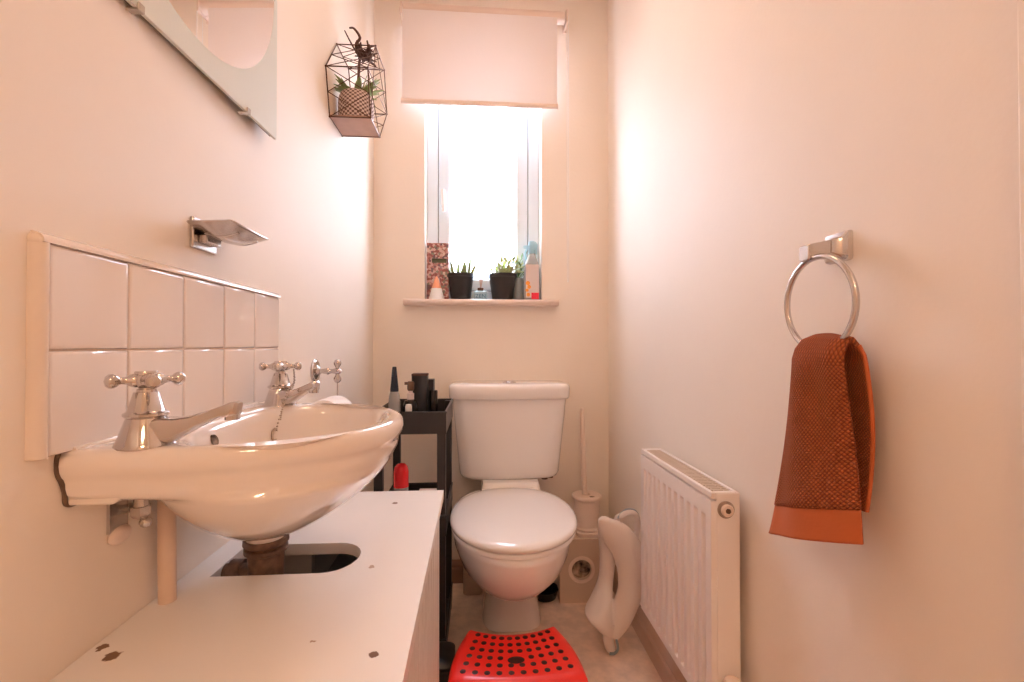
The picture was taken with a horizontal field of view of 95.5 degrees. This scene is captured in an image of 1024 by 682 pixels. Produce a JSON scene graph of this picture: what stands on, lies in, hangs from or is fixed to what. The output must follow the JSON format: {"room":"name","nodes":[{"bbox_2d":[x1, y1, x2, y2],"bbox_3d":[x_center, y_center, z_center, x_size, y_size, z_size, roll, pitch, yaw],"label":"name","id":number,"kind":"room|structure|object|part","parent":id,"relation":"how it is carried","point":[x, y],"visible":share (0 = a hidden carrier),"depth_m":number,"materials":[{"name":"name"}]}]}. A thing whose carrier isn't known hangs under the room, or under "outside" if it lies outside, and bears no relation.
{"room":"bathroom","nodes":[
{"label":"bathroom","id":0,"kind":"room"},
{"bbox_2d":[0,0,373,681],"bbox_3d":[-0.518,-0.283,0.663,0.120,2.420,2.290,0,-1,-4],"label":"wall","id":1,"kind":"structure","parent":0,"point":[111,138],"depth_m":0.56,"materials":[{"name":"paint"}]},
{"bbox_2d":[24,230,280,460],"bbox_3d":[-0.458,0.006,0.678,0.022,0.210,0.514,0,-1,-4],"label":"tile backsplash","id":2,"kind":"structure","parent":1,"relation":"attached to","point":[93,313],"depth_m":0.52,"materials":[{"name":"beige tile"}]},
{"bbox_2d":[157,499,176,604],"bbox_3d":[-0.433,0.396,0.585,0.020,0.460,0.028,0,-1,-4],"label":"pipe","id":3,"kind":"object","parent":1,"relation":"attached to","point":[166,519],"visible":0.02,"depth_m":0.58,"materials":[{"name":"plastic"}]},
{"bbox_2d":[124,0,276,139],"bbox_3d":[-0.448,-0.628,0.667,0.018,0.486,0.450,0,-1,-2],"label":"wall mirror","id":4,"kind":"object","parent":1,"relation":"attached to","point":[232,43],"visible":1,"depth_m":0.74,"materials":[{"name":"silver glass"}]},
{"bbox_3d":[-0.444,-0.638,0.666,0.005,0.428,0.428,0,-1,-2],"label":"round glass","id":5,"kind":"part","parent":4,"relation":"part of","materials":[{"name":"white mirror"}]},
{"bbox_2d":[187,216,268,254],"bbox_3d":[-0.423,-0.155,0.703,0.076,0.045,0.121,0,-1,-4],"label":"soap dish","id":6,"kind":"object","parent":1,"relation":"attached to","point":[206,236],"visible":1,"depth_m":0.67,"materials":[{"name":"grey metal"}]},
{"bbox_2d":[187,219,268,244],"bbox_3d":[-0.420,-0.158,0.703,0.069,0.021,0.121,0,-1,-4],"label":"tray","id":7,"kind":"object","parent":6,"relation":"on","point":[202,232],"depth_m":0.67,"materials":[{"name":"grey"}]},
{"bbox_2d":[54,361,403,575],"bbox_3d":[-0.309,0.230,0.654,0.304,0.394,0.398,0,-1,-4],"label":"basin","id":8,"kind":"object","parent":1,"relation":"attached to","point":[255,474],"visible":1,"depth_m":0.51,"materials":[{"name":"beige ceramic"}]},
{"bbox_3d":[-0.382,0.041,0.487,0.054,0.016,0.054,0,-1,-4],"label":"cross handle","id":9,"kind":"part","parent":8,"relation":"part of","materials":[{"name":"silver metal"}]},
{"bbox_2d":[112,388,177,450],"bbox_3d":[-0.382,0.078,0.486,0.055,0.062,0.052,0,-1,-4],"label":"tap","id":10,"kind":"object","parent":8,"relation":"on","point":[146,426],"depth_m":0.47,"materials":[{"name":"silver metal"}]},
{"bbox_3d":[-0.335,0.086,0.490,0.095,0.045,0.031,0,-1,-4],"label":"spout","id":11,"kind":"part","parent":8,"relation":"part of","materials":[{"name":"silver metal"}]},
{"bbox_3d":[-0.308,0.197,0.656,0.298,0.174,0.392,0,-1,-4],"label":"bowl","id":12,"kind":"part","parent":8,"relation":"part of","materials":[{"name":"beige ceramic"}]},
{"bbox_2d":[263,371,296,406],"bbox_3d":[-0.406,0.082,0.815,0.055,0.062,0.052,0,-1,28],"label":"tap","id":13,"kind":"object","parent":8,"relation":"on","point":[280,382],"depth_m":0.80,"materials":[{"name":"silver metal"}]},
{"bbox_3d":[-0.406,0.045,0.815,0.054,0.016,0.054,0,-1,28],"label":"cross handle","id":14,"kind":"part","parent":8,"relation":"part of","materials":[{"name":"silver metal"}]},
{"bbox_3d":[-0.380,0.127,0.780,0.024,0.168,0.056,0,-1,-4],"label":"plug chain","id":15,"kind":"part","parent":8,"relation":"part of","materials":[{"name":"silver metal"}]},
{"bbox_3d":[-0.364,0.089,0.792,0.095,0.045,0.031,0,-1,28],"label":"spout","id":16,"kind":"part","parent":8,"relation":"part of","materials":[{"name":"silver metal"}]},
{"bbox_2d":[310,359,341,395],"bbox_3d":[-0.457,0.115,1.119,0.067,0.140,0.170,0,-1,-4],"label":"holder","id":17,"kind":"object","parent":1,"relation":"attached to","point":[315,370],"visible":0.92,"depth_m":1.16,"materials":[{"name":"silver metal"}]},
{"bbox_3d":[-0.487,0.075,1.163,0.014,0.060,0.060,0,-1,-4],"label":"wall plate","id":18,"kind":"part","parent":17,"relation":"part of","materials":[{"name":"silver metal"}]},
{"bbox_3d":[-0.455,0.075,1.165,0.057,0.018,0.018,0,-1,-4],"label":"stem","id":19,"kind":"part","parent":17,"relation":"part of","materials":[{"name":"silver metal"}]},
{"bbox_2d":[313,396,351,403],"bbox_3d":[-0.433,0.182,1.105,0.094,0.094,0.100,0,-1,-4],"label":"toilet roll","id":20,"kind":"object","parent":17,"relation":"on","point":[332,399],"visible":0.1,"depth_m":1.09,"materials":[{"name":"white paper"}]},
{"bbox_2d":[325,43,387,137],"bbox_3d":[-0.450,-0.733,1.371,0.116,0.247,0.266,0,-1,-4],"label":"wire wall shelf","id":21,"kind":"object","parent":1,"relation":"attached to","point":[347,125],"visible":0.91,"depth_m":1.32,"materials":[{"name":"brown metal"}]},
{"bbox_3d":[-0.448,-0.616,1.333,0.110,0.006,0.116,0,-1,-4],"label":"board","id":22,"kind":"part","parent":21,"relation":"part of","materials":[{"name":"brown wood"}]},
{"bbox_2d":[334,27,383,119],"bbox_3d":[-0.448,-0.762,1.346,0.153,0.286,0.125,0,-1,-4],"label":"plant pot","id":23,"kind":"object","parent":21,"relation":"on","point":[347,94],"visible":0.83,"depth_m":1.31,"materials":[{"name":"green plant"}]},
{"bbox_3d":[-0.450,-0.664,1.341,0.099,0.088,0.099,0,-1,-4],"label":"pot","id":24,"kind":"part","parent":23,"relation":"part of","materials":[{"name":"white ceramic"}]},
{"bbox_2d":[373,0,608,558],"bbox_3d":[-0.081,-0.269,1.927,1.170,2.420,0.170,0,-1,-4],"label":"wall","id":25,"kind":"structure","parent":0,"point":[567,342],"depth_m":1.85,"materials":[{"name":"paint"}]},
{"bbox_2d":[452,559,462,582],"bbox_3d":[-0.084,0.897,1.821,0.912,0.085,0.017,0,-1,-4],"label":"baseboard","id":26,"kind":"structure","parent":25,"relation":"attached to","point":[457,567],"depth_m":1.80,"materials":[{"name":"brown wood"}]},
{"bbox_2d":[403,104,558,305],"bbox_3d":[-0.122,-0.679,1.883,0.598,1.082,0.192,0,-1,-4],"label":"window","id":27,"kind":"structure","parent":25,"relation":"in","point":[479,198],"depth_m":1.94,"materials":[{"name":"glass"}]},
{"bbox_2d":[429,276,443,298],"bbox_3d":[-0.296,-0.208,1.824,0.062,0.094,0.062,0,-1,-4],"label":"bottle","id":28,"kind":"object","parent":27,"relation":"on","point":[436,292],"visible":0.77,"depth_m":1.81,"materials":[{"name":"white plastic"}]},
{"bbox_2d":[427,243,448,298],"bbox_3d":[-0.296,-0.275,1.862,0.086,0.229,0.026,0,-1,-4],"label":"box","id":29,"kind":"object","parent":27,"relation":"on","point":[437,253],"visible":0.83,"depth_m":1.85,"materials":[{"name":"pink cardboard"}]},
{"bbox_2d":[432,259,445,262],"bbox_3d":[-0.291,-0.320,1.866,0.060,0.020,0.016,0,-1,-4],"label":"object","id":30,"kind":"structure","parent":29,"relation":"on","point":[433,260],"depth_m":1.86,"materials":[{"name":"green paper"}]},
{"bbox_3d":[-0.279,-0.570,1.888,0.020,0.100,0.048,0,-1,-4],"label":"handle","id":31,"kind":"part","parent":27,"relation":"part of","materials":[{"name":"white plastic"}]},
{"bbox_2d":[447,272,474,298],"bbox_3d":[-0.205,-0.214,1.865,0.110,0.107,0.110,0,-1,-4],"label":"pot","id":32,"kind":"object","parent":27,"relation":"on","point":[460,283],"depth_m":1.83,"materials":[{"name":"black plastic"}]},
{"bbox_2d":[447,257,475,298],"bbox_3d":[-0.205,-0.250,1.865,0.110,0.179,0.110,1,-1,-39],"label":"potted succulent","id":33,"kind":"object","parent":27,"relation":"on","point":[461,281],"visible":0.98,"depth_m":1.83,"materials":[{"name":"black plastic"}]},
{"bbox_2d":[474,256,486,298],"bbox_3d":[-0.126,-0.251,1.866,0.054,0.181,0.050,0,-1,-4],"label":"reed diffuser","id":34,"kind":"object","parent":27,"relation":"on","point":[480,293],"visible":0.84,"depth_m":1.85,"materials":[{"name":"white glass"}]},
{"bbox_2d":[474,290,486,298],"bbox_3d":[-0.126,-0.181,1.866,0.054,0.041,0.048,0,-1,-4],"label":"bottle","id":35,"kind":"object","parent":34,"relation":"on","point":[478,294],"depth_m":1.84,"materials":[{"name":"clear glass"}]},
{"bbox_3d":[-0.122,-0.149,1.877,0.598,0.022,0.192,0,-1,-4],"label":"sill","id":36,"kind":"part","parent":27,"relation":"part of","materials":[{"name":"paint"}]},
{"bbox_3d":[-0.120,-0.689,1.949,0.462,1.060,0.060,0,-1,-4],"label":"frame","id":37,"kind":"part","parent":27,"relation":"part of","materials":[{"name":"white plastic"}]},
{"bbox_3d":[-0.119,-0.689,1.946,0.276,0.874,0.004,0,-1,-4],"label":"pane","id":38,"kind":"part","parent":27,"relation":"part of","materials":[{"name":"clear glass"}]},
{"bbox_3d":[-0.120,-0.689,1.948,0.368,0.966,0.050,0,-1,-4],"label":"sash","id":39,"kind":"part","parent":27,"relation":"part of","materials":[{"name":"white plastic"}]},
{"bbox_2d":[399,1,568,281],"bbox_3d":[-0.105,-0.763,1.810,0.654,1.067,0.070,0,-1,-4],"label":"roller blind","id":40,"kind":"object","parent":27,"relation":"attached to","point":[458,55],"visible":1,"depth_m":1.78,"materials":[{"name":"beige"}]},
{"bbox_3d":[0.219,-0.749,1.823,0.002,1.039,0.034,0,-1,-4],"label":"pull chain","id":41,"kind":"part","parent":40,"relation":"part of","materials":[{"name":"white plastic"}]},
{"bbox_2d":[480,252,523,298],"bbox_3d":[-0.040,-0.256,1.877,0.176,0.190,0.129,0,-1,-4],"label":"bushy plant","id":42,"kind":"object","parent":27,"relation":"on","point":[502,281],"visible":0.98,"depth_m":1.84,"materials":[{"name":"green plant"}]},
{"bbox_3d":[-0.039,-0.214,1.874,0.116,0.107,0.116,0,-1,-4],"label":"pot","id":43,"kind":"part","parent":42,"relation":"part of","materials":[{"name":"black plastic"}]},
{"bbox_2d":[509,252,526,299],"bbox_3d":[0.036,-0.263,1.896,0.129,0.207,0.083,0,-1,-23],"label":"potted plant","id":44,"kind":"object","parent":27,"relation":"on","point":[518,288],"visible":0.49,"depth_m":1.88,"materials":[{"name":"grey"}]},
{"bbox_2d":[523,241,539,299],"bbox_3d":[0.079,-0.281,1.875,0.067,0.242,0.043,0,-1,-4],"label":"spray bottle","id":45,"kind":"object","parent":27,"relation":"on","point":[531,279],"visible":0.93,"depth_m":1.85,"materials":[{"name":"white plastic"}]},
{"bbox_2d":[513,278,522,299],"bbox_3d":[0.026,-0.208,1.899,0.048,0.096,0.048,0,-1,-4],"label":"jar","id":46,"kind":"object","parent":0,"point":[518,288],"depth_m":1.88,"materials":[{"name":"grey"}]},
{"bbox_2d":[448,583,662,681],"bbox_3d":[0.003,0.958,0.727,1.170,0.060,2.610,0,-1,-4],"label":"floor","id":47,"kind":"structure","parent":0,"point":[632,663],"depth_m":1.48,"materials":[{"name":"tile"}]},
{"bbox_2d":[49,490,443,681],"bbox_3d":[-0.280,0.626,0.598,0.346,0.600,0.845,0,-1,-4],"label":"vanity cabinet","id":48,"kind":"object","parent":47,"relation":"on","point":[373,618],"visible":0.83,"depth_m":0.56,"materials":[{"name":"laminate"}]},
{"bbox_3d":[-0.309,0.640,0.998,0.285,0.582,0.018,0,-1,-4],"label":"panel","id":49,"kind":"part","parent":48,"relation":"part of","materials":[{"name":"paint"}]},
{"bbox_2d":[327,554,357,571],"bbox_3d":[-0.264,0.641,0.867,0.166,0.424,0.189,0,-1,-4],"label":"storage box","id":50,"kind":"object","parent":48,"relation":"in","point":[342,560],"visible":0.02,"depth_m":0.91,"materials":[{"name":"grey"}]},
{"bbox_3d":[-0.119,0.596,0.406,0.011,0.496,0.390,0,-1,-4],"label":"door","id":51,"kind":"part","parent":48,"relation":"part of","materials":[{"name":"paint"}]},
{"bbox_3d":[-0.147,0.601,0.801,0.011,0.496,0.389,0,-1,-4],"label":"door","id":52,"kind":"part","parent":48,"relation":"part of","materials":[{"name":"paint"}]},
{"bbox_2d":[374,398,452,640],"bbox_3d":[-0.293,0.565,1.432,0.203,0.740,0.314,0,-1,-4],"label":"cart","id":53,"kind":"object","parent":47,"relation":"on","point":[439,422],"visible":0.36,"depth_m":1.29,"materials":[{"name":"grey metal"}]},
{"bbox_3d":[-0.368,0.551,1.283,0.024,0.705,0.024,0,-1,-4],"label":"post","id":54,"kind":"part","parent":53,"relation":"part of","materials":[{"name":"grey metal"}]},
{"bbox_2d":[388,367,400,411],"bbox_3d":[-0.348,0.162,1.377,0.041,0.172,0.041,0,-1,-4],"label":"bottle","id":55,"kind":"object","parent":53,"relation":"on","point":[394,397],"visible":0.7,"depth_m":1.37,"materials":[{"name":"white plastic"}]},
{"bbox_3d":[-0.388,0.554,1.569,0.024,0.705,0.024,0,-1,-4],"label":"post","id":56,"kind":"part","parent":53,"relation":"part of","materials":[{"name":"grey"}]},
{"bbox_2d":[393,463,408,490],"bbox_3d":[-0.323,0.443,1.356,0.044,0.173,0.044,0,-1,-4],"label":"bottle","id":57,"kind":"object","parent":53,"relation":"on","point":[401,472],"visible":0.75,"depth_m":1.34,"materials":[{"name":"red plastic"}]},
{"bbox_2d":[405,404,411,410],"bbox_3d":[-0.295,0.213,1.325,0.049,0.067,0.049,0,-1,-4],"label":"glass jar","id":58,"kind":"object","parent":53,"relation":"on","point":[408,407],"visible":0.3,"depth_m":1.32,"materials":[{"name":"white glass"}]},
{"bbox_2d":[403,381,417,410],"bbox_3d":[-0.305,0.185,1.400,0.046,0.126,0.046,0,-1,-4],"label":"pump bottle","id":59,"kind":"object","parent":53,"relation":"on","point":[410,384],"visible":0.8,"depth_m":1.39,"materials":[{"name":"black plastic"}]},
{"bbox_2d":[382,398,452,433],"bbox_3d":[-0.293,0.227,1.435,0.203,0.063,0.314,0,-1,-4],"label":"tray","id":60,"kind":"object","parent":53,"relation":"on","point":[415,422],"depth_m":1.28,"materials":[{"name":"grey metal"}]},
{"bbox_2d":[411,373,428,410],"bbox_3d":[-0.283,0.174,1.434,0.047,0.148,0.046,0,-1,-4],"label":"bottle","id":61,"kind":"object","parent":53,"relation":"on","point":[420,380],"visible":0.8,"depth_m":1.41,"materials":[{"name":"black plastic"}]},
{"bbox_3d":[-0.283,0.103,1.435,0.047,0.006,0.046,0,-1,-4],"label":"lid","id":62,"kind":"part","parent":61,"relation":"part of","materials":[{"name":"black plastic"}]},
{"bbox_2d":[389,482,452,535],"bbox_3d":[-0.293,0.511,1.433,0.203,0.059,0.314,0,-1,-4],"label":"tray","id":63,"kind":"object","parent":53,"relation":"on","point":[445,513],"depth_m":1.50,"materials":[{"name":"grey"}]},
{"bbox_2d":[419,488,436,490],"bbox_3d":[-0.263,0.509,1.510,0.080,0.044,0.060,0,-1,-4],"label":"box","id":64,"kind":"object","parent":53,"relation":"on","point":[420,489],"visible":0.11,"depth_m":1.52,"materials":[{"name":"white"}]},
{"bbox_2d":[428,378,434,410],"bbox_3d":[-0.259,0.185,1.482,0.022,0.128,0.043,0,-1,-4],"label":"bottle","id":65,"kind":"object","parent":53,"relation":"in","point":[431,382],"visible":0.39,"depth_m":1.46,"materials":[{"name":"black plastic"}]},
{"bbox_2d":[430,390,437,410],"bbox_3d":[-0.243,0.200,1.439,0.025,0.096,0.025,0,-1,-4],"label":"tube","id":66,"kind":"object","parent":53,"relation":"in","point":[433,393],"visible":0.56,"depth_m":1.43,"materials":[{"name":"black plastic"}]},
{"bbox_3d":[-0.197,0.551,1.296,0.024,0.705,0.024,0,-1,-4],"label":"post","id":67,"kind":"part","parent":53,"relation":"part of","materials":[{"name":"grey"}]},
{"bbox_2d":[439,582,452,640],"bbox_3d":[-0.293,0.848,1.429,0.203,0.054,0.314,0,-1,-4],"label":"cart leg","id":68,"kind":"object","parent":53,"relation":"on","point":[442,636],"depth_m":1.46,"materials":[{"name":"grey"}]},
{"bbox_3d":[-0.217,0.554,1.581,0.024,0.705,0.024,0,-1,-4],"label":"post","id":69,"kind":"part","parent":53,"relation":"part of","materials":[{"name":"grey metal"}]},
{"bbox_2d":[463,567,482,594],"bbox_3d":[-0.148,0.859,1.760,0.072,0.159,0.090,0,-1,-4],"label":"wrapped bundle","id":70,"kind":"object","parent":47,"relation":"on","point":[470,587],"visible":0.34,"depth_m":1.72,"materials":[{"name":"brown"}]},
{"bbox_2d":[449,380,576,632],"bbox_3d":[0.007,0.539,1.472,0.442,0.794,0.720,0,-1,-4],"label":"toilet","id":71,"kind":"object","parent":47,"relation":"on","point":[513,537],"visible":1,"depth_m":1.50,"materials":[{"name":"white ceramic"}]},
{"bbox_3d":[-0.011,0.182,1.735,0.442,0.058,0.202,0,-1,-4],"label":"cistern lid","id":72,"kind":"part","parent":71,"relation":"part of","materials":[{"name":"white ceramic"}]},
{"bbox_2d":[480,479,540,490],"bbox_3d":[-0.008,0.568,1.695,0.215,0.141,0.225,0,-1,-4],"label":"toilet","id":73,"kind":"object","parent":71,"relation":"attached to","point":[485,484],"depth_m":1.62,"materials":[{"name":"white ceramic"}]},
{"bbox_3d":[-0.004,0.734,1.444,0.359,0.404,0.664,0,-1,-4],"label":"bowl","id":74,"kind":"part","parent":71,"relation":"part of","materials":[{"name":"white ceramic"}]},
{"bbox_3d":[0.003,0.524,1.355,0.358,0.012,0.479,0,-1,-4],"label":"seat","id":75,"kind":"part","parent":71,"relation":"part of","materials":[{"name":"white plastic"}]},
{"bbox_3d":[0.003,0.503,1.355,0.365,0.025,0.485,0,-1,-4],"label":"lid","id":76,"kind":"part","parent":71,"relation":"part of","materials":[{"name":"white plastic"}]},
{"bbox_2d":[448,626,587,681],"bbox_3d":[0.007,0.821,1.068,0.354,0.222,0.263,0,-1,-4],"label":"step stool","id":77,"kind":"object","parent":47,"relation":"on","point":[545,655],"visible":1,"depth_m":1.04,"materials":[{"name":"red plastic"}]},
{"bbox_2d":[538,582,558,601],"bbox_3d":[0.119,0.920,1.703,0.104,0.034,0.104,0,-1,-4],"label":"bowl","id":78,"kind":"object","parent":47,"relation":"on","point":[549,594],"visible":0.57,"depth_m":1.68,"materials":[{"name":"black plastic"}]},
{"bbox_2d":[554,534,599,602],"bbox_3d":[0.247,0.826,1.750,0.163,0.226,0.170,0,-1,-4],"label":"box","id":79,"kind":"object","parent":47,"relation":"on","point":[577,579],"visible":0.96,"depth_m":1.67,"materials":[{"name":"beige plastic"}]},
{"bbox_2d":[572,408,601,537],"bbox_3d":[0.281,0.482,1.744,0.112,0.460,0.120,0,-1,-4],"label":"toilet brush","id":80,"kind":"object","parent":79,"relation":"on","point":[586,502],"visible":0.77,"depth_m":1.71,"materials":[{"name":"beige plastic"}]},
{"bbox_3d":[0.269,0.417,1.744,0.029,0.330,0.021,0,-1,-4],"label":"handle","id":81,"kind":"part","parent":80,"relation":"part of","materials":[{"name":"beige plastic"}]},
{"bbox_2d":[585,508,640,654],"bbox_3d":[0.316,0.727,1.444,0.184,0.414,0.125,0,-1,-4],"label":"seat","id":82,"kind":"object","parent":47,"relation":"on","point":[618,544],"visible":0.92,"depth_m":1.41,"materials":[{"name":"beige plastic"}]},
{"bbox_3d":[0.359,0.591,1.448,0.080,0.136,0.028,0,-1,-4],"label":"handle","id":83,"kind":"part","parent":82,"relation":"part of","materials":[{"name":"beige plastic"}]},
{"bbox_2d":[576,530,597,537],"bbox_3d":[0.279,0.705,1.742,0.092,0.014,0.120,0,-1,-4],"label":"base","id":84,"kind":"object","parent":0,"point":[580,533],"depth_m":1.69,"materials":[{"name":"beige plastic"}]},
{"bbox_2d":[608,0,1023,681],"bbox_3d":[0.529,-0.282,0.737,0.120,2.420,2.290,0,-1,-4],"label":"wall","id":85,"kind":"structure","parent":0,"point":[743,135],"depth_m":0.69,"materials":[{"name":"paint"}]},
{"bbox_2d":[613,565,686,681],"bbox_3d":[0.461,0.885,0.720,0.017,0.085,2.290,0,-1,-4],"label":"baseboard","id":86,"kind":"structure","parent":85,"relation":"attached to","point":[666,667],"depth_m":1.34,"materials":[{"name":"white wood"}]},
{"bbox_2d":[641,448,740,681],"bbox_3d":[0.408,0.613,1.071,0.073,0.635,0.436,0,-1,-4],"label":"radiator","id":87,"kind":"object","parent":85,"relation":"attached to","point":[690,519],"visible":1,"depth_m":1.00,"materials":[{"name":"white metal"}]},
{"bbox_2d":[647,450,730,490],"bbox_3d":[0.400,0.300,1.096,0.041,0.005,0.367,0,-1,-4],"label":"grille","id":88,"kind":"object","parent":87,"relation":"attached to","point":[687,475],"depth_m":1.06,"materials":[{"name":"white metal"}]},
{"bbox_3d":[0.418,0.512,0.898,0.046,0.432,0.002,0,-1,-4],"label":"panel","id":89,"kind":"part","parent":87,"relation":"part of","materials":[{"name":"white paint"}]},
{"bbox_2d":[784,230,859,343],"bbox_3d":[0.447,-0.069,0.653,0.055,0.174,0.139,0,-1,-4],"label":"towel ring","id":90,"kind":"object","parent":85,"relation":"attached to","point":[837,249],"visible":0.87,"depth_m":0.66,"materials":[{"name":"grey metal"}]},
{"bbox_3d":[0.436,-0.130,0.669,0.035,0.030,0.021,0,-1,-4],"label":"post","id":91,"kind":"part","parent":90,"relation":"part of","materials":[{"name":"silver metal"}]},
{"bbox_2d":[769,333,874,544],"bbox_3d":[0.428,0.151,0.670,0.065,0.324,0.185,0,-1,-4],"label":"hand towel","id":92,"kind":"object","parent":90,"relation":"hanging from","point":[825,482],"visible":1,"depth_m":0.61,"materials":[{"name":"orange fabric"}]},
{"bbox_3d":[0.463,-0.135,0.671,0.022,0.043,0.048,0,-1,-4],"label":"wall plate","id":93,"kind":"part","parent":90,"relation":"part of","materials":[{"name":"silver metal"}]},
{"bbox_2d":[1017,0,1023,534],"bbox_3d":[0.490,-0.331,0.392,0.008,2.330,0.106,0,-1,-4],"label":"trim","id":94,"kind":"structure","parent":85,"relation":"attached to","point":[1020,3],"depth_m":0.44,"materials":[{"name":"paint"}]}
]}

